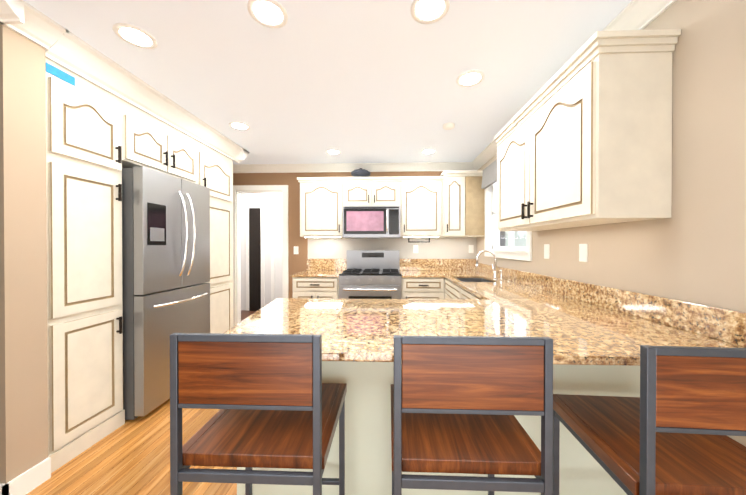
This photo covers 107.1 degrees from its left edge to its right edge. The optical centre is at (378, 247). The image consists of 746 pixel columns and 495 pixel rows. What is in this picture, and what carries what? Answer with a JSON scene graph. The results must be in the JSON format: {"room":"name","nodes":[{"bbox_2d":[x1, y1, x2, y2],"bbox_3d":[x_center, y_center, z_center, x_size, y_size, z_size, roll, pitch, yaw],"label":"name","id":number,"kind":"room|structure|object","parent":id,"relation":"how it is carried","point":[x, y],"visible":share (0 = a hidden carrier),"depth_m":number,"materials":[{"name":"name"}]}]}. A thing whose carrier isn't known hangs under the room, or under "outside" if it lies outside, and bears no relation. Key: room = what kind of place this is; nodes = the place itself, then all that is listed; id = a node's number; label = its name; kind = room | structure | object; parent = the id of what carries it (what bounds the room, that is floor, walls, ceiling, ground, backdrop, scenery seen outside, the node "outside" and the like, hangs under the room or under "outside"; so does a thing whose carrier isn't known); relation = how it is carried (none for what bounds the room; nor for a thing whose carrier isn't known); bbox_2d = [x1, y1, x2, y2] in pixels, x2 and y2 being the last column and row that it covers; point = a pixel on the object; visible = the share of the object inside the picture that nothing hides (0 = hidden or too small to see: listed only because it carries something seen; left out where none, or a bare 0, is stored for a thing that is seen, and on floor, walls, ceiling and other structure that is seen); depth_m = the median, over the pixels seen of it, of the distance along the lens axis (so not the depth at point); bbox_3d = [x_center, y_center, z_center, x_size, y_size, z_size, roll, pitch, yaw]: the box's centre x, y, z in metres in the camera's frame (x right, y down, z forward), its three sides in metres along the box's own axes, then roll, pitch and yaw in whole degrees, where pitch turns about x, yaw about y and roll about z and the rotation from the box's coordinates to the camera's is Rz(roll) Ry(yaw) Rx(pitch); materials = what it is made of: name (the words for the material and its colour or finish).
{"room":"kitchen","nodes":[
{"label":"kitchen","id":0,"kind":"room"},
{"bbox_2d":[0,24,47,483],"bbox_3d":[-2.923,0.036,1.454,2.230,2.440,0.166,0,0,2],"label":"wall","id":1,"kind":"structure","parent":0,"point":[23,346],"depth_m":1.40,"materials":[{"name":"beige paint"}]},
{"bbox_2d":[0,475,20,494],"bbox_3d":[-2.918,1.201,1.384,2.245,0.110,0.041,0,0,2],"label":"baseboard","id":2,"kind":"structure","parent":1,"relation":"attached to","point":[13,487],"depth_m":1.35,"materials":[{"name":"white wood"}]},
{"bbox_2d":[0,0,27,27],"bbox_3d":[-2.872,-1.128,1.321,2.340,0.110,0.136,0,0,2],"label":"crown molding","id":3,"kind":"structure","parent":1,"relation":"attached to","point":[13,13],"depth_m":1.31,"materials":[{"name":"white wood"}]},
{"bbox_2d":[10,4,248,163],"bbox_3d":[-1.734,-1.120,2.407,0.140,0.140,2.115,0,0,2],"label":"crown molding","id":4,"kind":"structure","parent":1,"relation":"attached to","point":[67,49],"depth_m":1.82,"materials":[{"name":"white wood"}]},
{"bbox_2d":[26,310,255,494],"bbox_3d":[-1.289,1.286,1.407,5.500,0.060,8.100,0,0,2],"label":"floor","id":5,"kind":"structure","parent":0,"point":[130,457],"depth_m":1.59,"materials":[{"name":"brown wood"}]},
{"bbox_2d":[46,58,129,472],"bbox_3d":[-2.176,0.036,1.740,0.737,2.436,0.452,0,0,2],"label":"tall cabinet","id":6,"kind":"object","parent":5,"relation":"on","point":[98,139],"depth_m":1.69,"materials":[{"name":"wood"}]},
{"bbox_2d":[122,166,209,419],"bbox_3d":[-2.038,0.336,2.345,0.918,1.830,0.736,0,0,2],"label":"fridge","id":7,"kind":"object","parent":5,"relation":"on","point":[166,250],"visible":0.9,"depth_m":2.08,"materials":[{"name":"silver metal"}]},
{"bbox_2d":[202,144,232,333],"bbox_3d":[-2.131,0.029,3.034,0.737,2.436,0.613,0,0,2],"label":"tall cabinet","id":8,"kind":"object","parent":5,"relation":"on","point":[217,169],"depth_m":3.07,"materials":[{"name":"wood"}]},
{"bbox_2d":[170,333,346,494],"bbox_3d":[-0.345,0.744,0.931,0.410,1.030,0.420,0,0,2],"label":"stool","id":9,"kind":"object","parent":5,"relation":"on","point":[275,400],"visible":1,"depth_m":0.73,"materials":[{"name":"wood"}]},
{"bbox_2d":[237,361,356,494],"bbox_3d":[-0.353,0.815,1.552,0.519,0.880,0.660,0,0,2],"label":"base cabinet","id":10,"kind":"object","parent":5,"relation":"on","point":[332,371],"depth_m":1.20,"materials":[{"name":"wood"}]},
{"bbox_2d":[292,277,338,298],"bbox_3d":[-0.769,0.803,3.706,0.580,0.880,0.657,0,0,2],"label":"base cabinet","id":11,"kind":"object","parent":5,"relation":"on","point":[303,287],"depth_m":3.38,"materials":[{"name":"wood"}]},
{"bbox_2d":[291,259,346,276],"bbox_3d":[-0.773,0.263,3.701,0.590,0.199,0.662,0,0,2],"label":"countertop","id":12,"kind":"structure","parent":11,"relation":"on","point":[315,267],"depth_m":4.00,"materials":[{"name":"stone"}]},
{"bbox_2d":[339,250,400,298],"bbox_3d":[-0.098,0.644,3.623,0.756,1.200,0.742,0,0,2],"label":"range","id":13,"kind":"object","parent":5,"relation":"on","point":[371,274],"visible":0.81,"depth_m":3.33,"materials":[{"name":"silver metal"}]},
{"bbox_2d":[357,362,460,494],"bbox_3d":[0.072,0.815,1.537,0.568,0.880,0.660,0,0,2],"label":"base cabinet","id":14,"kind":"object","parent":5,"relation":"on","point":[368,465],"depth_m":1.19,"materials":[{"name":"wood"}]},
{"bbox_2d":[401,277,436,298],"bbox_3d":[0.548,0.804,3.630,0.523,0.880,0.716,0,0,2],"label":"base cabinet","id":15,"kind":"object","parent":5,"relation":"on","point":[410,287],"depth_m":3.34,"materials":[{"name":"wood"}]},
{"bbox_2d":[400,259,442,277],"bbox_3d":[0.538,0.263,3.654,0.504,0.199,0.666,0,0,2],"label":"countertop","id":16,"kind":"structure","parent":15,"relation":"on","point":[409,268],"depth_m":3.96,"materials":[{"name":"stone"}]},
{"bbox_2d":[437,278,490,296],"bbox_3d":[1.037,0.808,2.924,0.652,0.880,0.819,0,0,2],"label":"base cabinet","id":17,"kind":"object","parent":5,"relation":"on","point":[445,288],"depth_m":3.27,"materials":[{"name":"wood"}]},
{"bbox_2d":[391,335,552,494],"bbox_3d":[0.245,0.744,0.910,0.410,1.030,0.420,0,0,2],"label":"stool","id":18,"kind":"object","parent":5,"relation":"on","point":[458,403],"visible":1,"depth_m":0.70,"materials":[{"name":"wood"}]},
{"bbox_2d":[461,289,482,299],"bbox_3d":[1.009,0.813,2.039,0.646,0.880,0.449,0,0,2],"label":"base cabinet","id":19,"kind":"object","parent":5,"relation":"on","point":[464,293],"depth_m":2.35,"materials":[{"name":"wood"}]},
{"bbox_2d":[413,297,540,494],"bbox_3d":[0.488,0.815,1.552,0.498,0.880,0.719,0,0,2],"label":"base cabinet","id":20,"kind":"object","parent":5,"relation":"on","point":[531,424],"depth_m":1.17,"materials":[{"name":"wood"}]},
{"bbox_2d":[223,295,594,364],"bbox_3d":[-0.001,0.361,1.380,1.425,0.029,0.944,0,0,2],"label":"countertop","id":21,"kind":"structure","parent":20,"relation":"on","point":[358,330],"depth_m":1.26,"materials":[{"name":"stone"}]},
{"bbox_2d":[443,259,745,365],"bbox_3d":[1.047,0.270,2.419,0.597,0.199,3.097,0,0,2],"label":"countertop","id":22,"kind":"structure","parent":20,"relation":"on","point":[580,323],"depth_m":1.30,"materials":[{"name":"stone"}]},
{"bbox_2d":[476,250,502,279],"bbox_3d":[1.187,0.180,2.985,0.242,0.313,0.254,0,0,2],"label":"faucet","id":23,"kind":"object","parent":22,"relation":"on","point":[494,267],"visible":1,"depth_m":3.02,"materials":[{"name":"silver metal"}]},
{"bbox_2d":[553,345,745,494],"bbox_3d":[0.832,0.744,0.830,0.425,1.030,0.436,0,0,2],"label":"stool","id":24,"kind":"object","parent":5,"relation":"on","point":[675,424],"visible":0.92,"depth_m":0.65,"materials":[{"name":"wood"}]},
{"bbox_2d":[130,104,201,184],"bbox_3d":[-2.155,-0.905,2.341,0.737,0.561,0.762,0,0,2],"label":"upper cabinet","id":25,"kind":"object","parent":0,"relation":"attached to","point":[155,145],"depth_m":2.29,"materials":[{"name":"wood"}]},
{"bbox_2d":[241,193,282,309],"bbox_3d":[-1.949,0.013,5.426,2.500,2.440,0.100,0,0,2],"label":"wall","id":26,"kind":"structure","parent":0,"point":[267,200],"depth_m":5.37,"materials":[{"name":"white paint"}]},
{"bbox_2d":[246,204,274,310],"bbox_3d":[-2.311,0.199,5.368,0.560,2.070,0.037,0,0,2],"label":"hall door","id":27,"kind":"structure","parent":26,"relation":"in","point":[255,257],"depth_m":5.36,"materials":[{"name":"white wood"}]},
{"bbox_2d":[24,0,631,163],"bbox_3d":[-1.289,-1.234,1.393,5.500,0.100,8.100,0,0,2],"label":"ceiling","id":28,"kind":"structure","parent":0,"point":[352,81],"depth_m":1.79,"materials":[{"name":"white paint"}]},
{"bbox_2d":[112,23,157,48],"bbox_3d":[-1.363,-1.181,1.546,0.190,0.006,0.190,0,0,2],"label":"recessed light","id":29,"kind":"object","parent":28,"relation":"in","point":[133,35],"visible":1,"depth_m":1.54,"materials":[{"name":"white glass"}]},
{"bbox_2d":[229,121,249,129],"bbox_3d":[-1.363,-1.188,2.697,0.190,0.006,0.190,0,0,2],"label":"recessed light","id":30,"kind":"object","parent":28,"relation":"in","point":[238,125],"visible":1,"depth_m":2.68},
{"bbox_2d":[247,0,287,27],"bbox_3d":[-0.558,-1.181,1.388,0.190,0.006,0.190,0,0,2],"label":"recessed light","id":31,"kind":"object","parent":28,"relation":"in","point":[270,13],"visible":1,"depth_m":1.39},
{"bbox_2d":[326,149,340,154],"bbox_3d":[-0.567,-1.192,3.439,0.190,0.006,0.190,0,0,2],"label":"recessed light","id":32,"kind":"object","parent":28,"relation":"in","point":[333,151],"visible":1,"depth_m":3.42,"materials":[{"name":"white glass"}]},
{"bbox_2d":[421,149,435,153],"bbox_3d":[0.614,-1.192,3.428,0.190,0.006,0.190,0,0,2],"label":"recessed light","id":33,"kind":"object","parent":28,"relation":"in","point":[428,151],"visible":1,"depth_m":3.42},
{"bbox_2d":[411,0,449,23],"bbox_3d":[0.251,-1.180,1.360,0.190,0.006,0.190,0,0,2],"label":"recessed light","id":34,"kind":"object","parent":28,"relation":"in","point":[423,13],"visible":1,"depth_m":1.37,"materials":[{"name":"white glass"}]},
{"bbox_2d":[443,122,454,129],"bbox_3d":[0.677,-1.174,2.676,0.116,0.033,0.116,0,0,2],"label":"smoke detector","id":35,"kind":"object","parent":28,"relation":"attached to","point":[449,126],"visible":1,"depth_m":2.64,"materials":[{"name":"white plastic"}]},
{"bbox_2d":[456,70,484,86],"bbox_3d":[0.641,-1.184,1.936,0.190,0.006,0.190,0,0,2],"label":"recessed light","id":36,"kind":"object","parent":28,"relation":"in","point":[470,78],"visible":1,"depth_m":1.93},
{"bbox_2d":[233,171,476,297],"bbox_3d":[-0.870,0.021,4.086,4.550,2.440,0.102,0,0,2],"label":"wall","id":37,"kind":"structure","parent":0,"point":[339,247],"depth_m":4.03,"materials":[{"name":"paint"}]},
{"bbox_2d":[233,185,288,325],"bbox_3d":[-1.760,0.163,4.109,0.860,2.155,0.120,0,0,2],"label":"door frame","id":38,"kind":"structure","parent":37,"relation":"attached to","point":[238,190],"depth_m":4.06,"materials":[{"name":"white wood"}]},
{"bbox_2d":[294,246,297,253],"bbox_3d":[-1.216,0.041,4.044,0.070,0.116,0.005,0,0,2],"label":"electrical outlet plate","id":39,"kind":"object","parent":37,"relation":"attached to","point":[295,247],"depth_m":4.04,"materials":[{"name":"white plastic"}]},
{"bbox_2d":[297,177,344,237],"bbox_3d":[-0.765,-0.543,3.854,0.589,0.790,0.348,0,0,2],"label":"upper cabinet","id":40,"kind":"object","parent":37,"relation":"attached to","point":[322,199],"depth_m":3.68,"materials":[{"name":"wood"}]},
{"bbox_2d":[233,162,471,172],"bbox_3d":[-0.488,-1.148,3.967,3.520,0.100,0.100,0,0,2],"label":"crown molding","id":41,"kind":"structure","parent":37,"relation":"attached to","point":[413,166],"depth_m":3.95,"materials":[{"name":"white wood"}]},
{"bbox_2d":[345,176,400,207],"bbox_3d":[-0.090,-0.740,3.829,0.761,0.395,0.348,0,0,2],"label":"upper cabinet","id":42,"kind":"object","parent":37,"relation":"attached to","point":[359,191],"depth_m":3.66,"materials":[{"name":"wood"}]},
{"bbox_2d":[351,168,370,176],"bbox_3d":[-0.253,-1.020,3.830,0.280,0.165,0.280,0,0,2],"label":"bowl","id":43,"kind":"object","parent":42,"relation":"on","point":[360,172],"visible":0.75,"depth_m":3.73,"materials":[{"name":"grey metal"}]},
{"bbox_2d":[343,206,399,237],"bbox_3d":[-0.092,-0.336,3.781,0.756,0.408,0.447,0,0,2],"label":"microwave","id":44,"kind":"object","parent":42,"relation":"attached to","point":[371,221],"visible":1,"depth_m":3.60,"materials":[{"name":"silver metal"}]},
{"bbox_2d":[413,245,417,252],"bbox_3d":[0.533,0.022,3.983,0.070,0.116,0.005,0,0,2],"label":"electrical outlet plate","id":45,"kind":"object","parent":37,"relation":"attached to","point":[415,247],"depth_m":3.98,"materials":[{"name":"white plastic"}]},
{"bbox_2d":[400,176,442,239],"bbox_3d":[0.568,-0.542,3.807,0.556,0.790,0.348,0,0,2],"label":"upper cabinet","id":46,"kind":"object","parent":37,"relation":"attached to","point":[418,200],"depth_m":3.64,"materials":[{"name":"wood"}]},
{"bbox_2d":[440,171,484,236],"bbox_3d":[1.120,-0.575,3.766,0.545,0.855,0.391,0,0,2],"label":"upper cabinet","id":47,"kind":"object","parent":37,"relation":"attached to","point":[463,204],"visible":0.94,"depth_m":3.61,"materials":[{"name":"wood"}]},
{"bbox_2d":[469,245,473,252],"bbox_3d":[1.322,0.022,3.956,0.070,0.116,0.005,0,0,2],"label":"electrical outlet plate","id":48,"kind":"object","parent":37,"relation":"attached to","point":[471,247],"depth_m":3.95,"materials":[{"name":"white plastic"}]},
{"bbox_2d":[477,0,745,445],"bbox_3d":[1.362,0.040,0.657,0.150,2.440,6.800,0,0,2],"label":"wall","id":49,"kind":"structure","parent":0,"point":[692,249],"depth_m":1.14,"materials":[{"name":"beige paint"}]},
{"bbox_2d":[484,182,531,260],"bbox_3d":[1.429,-0.423,3.004,0.180,1.080,1.160,0,0,2],"label":"window","id":50,"kind":"structure","parent":49,"relation":"in","point":[516,245],"depth_m":3.23,"materials":[{"name":"clear glass"}]},
{"bbox_2d":[481,159,496,188],"bbox_3d":[1.327,-0.873,3.005,0.048,0.240,1.100,0,0,2],"label":"shade valance","id":51,"kind":"object","parent":50,"relation":"attached to","point":[489,176],"visible":0.38,"depth_m":3.28,"materials":[{"name":"fabric"}]},
{"bbox_2d":[544,244,549,258],"bbox_3d":[1.337,0.032,2.195,0.007,0.116,0.070,0,0,2],"label":"electrical outlet plate","id":52,"kind":"object","parent":49,"relation":"attached to","point":[546,246],"depth_m":2.19,"materials":[{"name":"white plastic"}]},
{"bbox_2d":[472,0,676,170],"bbox_3d":[1.235,-1.129,0.605,0.100,0.100,6.700,0,0,2],"label":"crown molding","id":53,"kind":"structure","parent":49,"relation":"attached to","point":[638,14],"depth_m":1.36,"materials":[{"name":"white wood"}]},
{"bbox_2d":[579,244,587,261],"bbox_3d":[1.323,0.034,1.784,0.007,0.116,0.070,0,0,2],"label":"electrical outlet plate","id":54,"kind":"object","parent":49,"relation":"attached to","point":[583,252],"depth_m":1.78,"materials":[{"name":"white plastic"}]},
{"bbox_2d":[494,29,680,230],"bbox_3d":[1.139,-0.541,1.780,0.369,0.810,1.166,0,0,2],"label":"upper cabinet","id":55,"kind":"object","parent":49,"relation":"attached to","point":[582,137],"visible":1,"depth_m":1.26,"materials":[{"name":"wood"}]}
]}

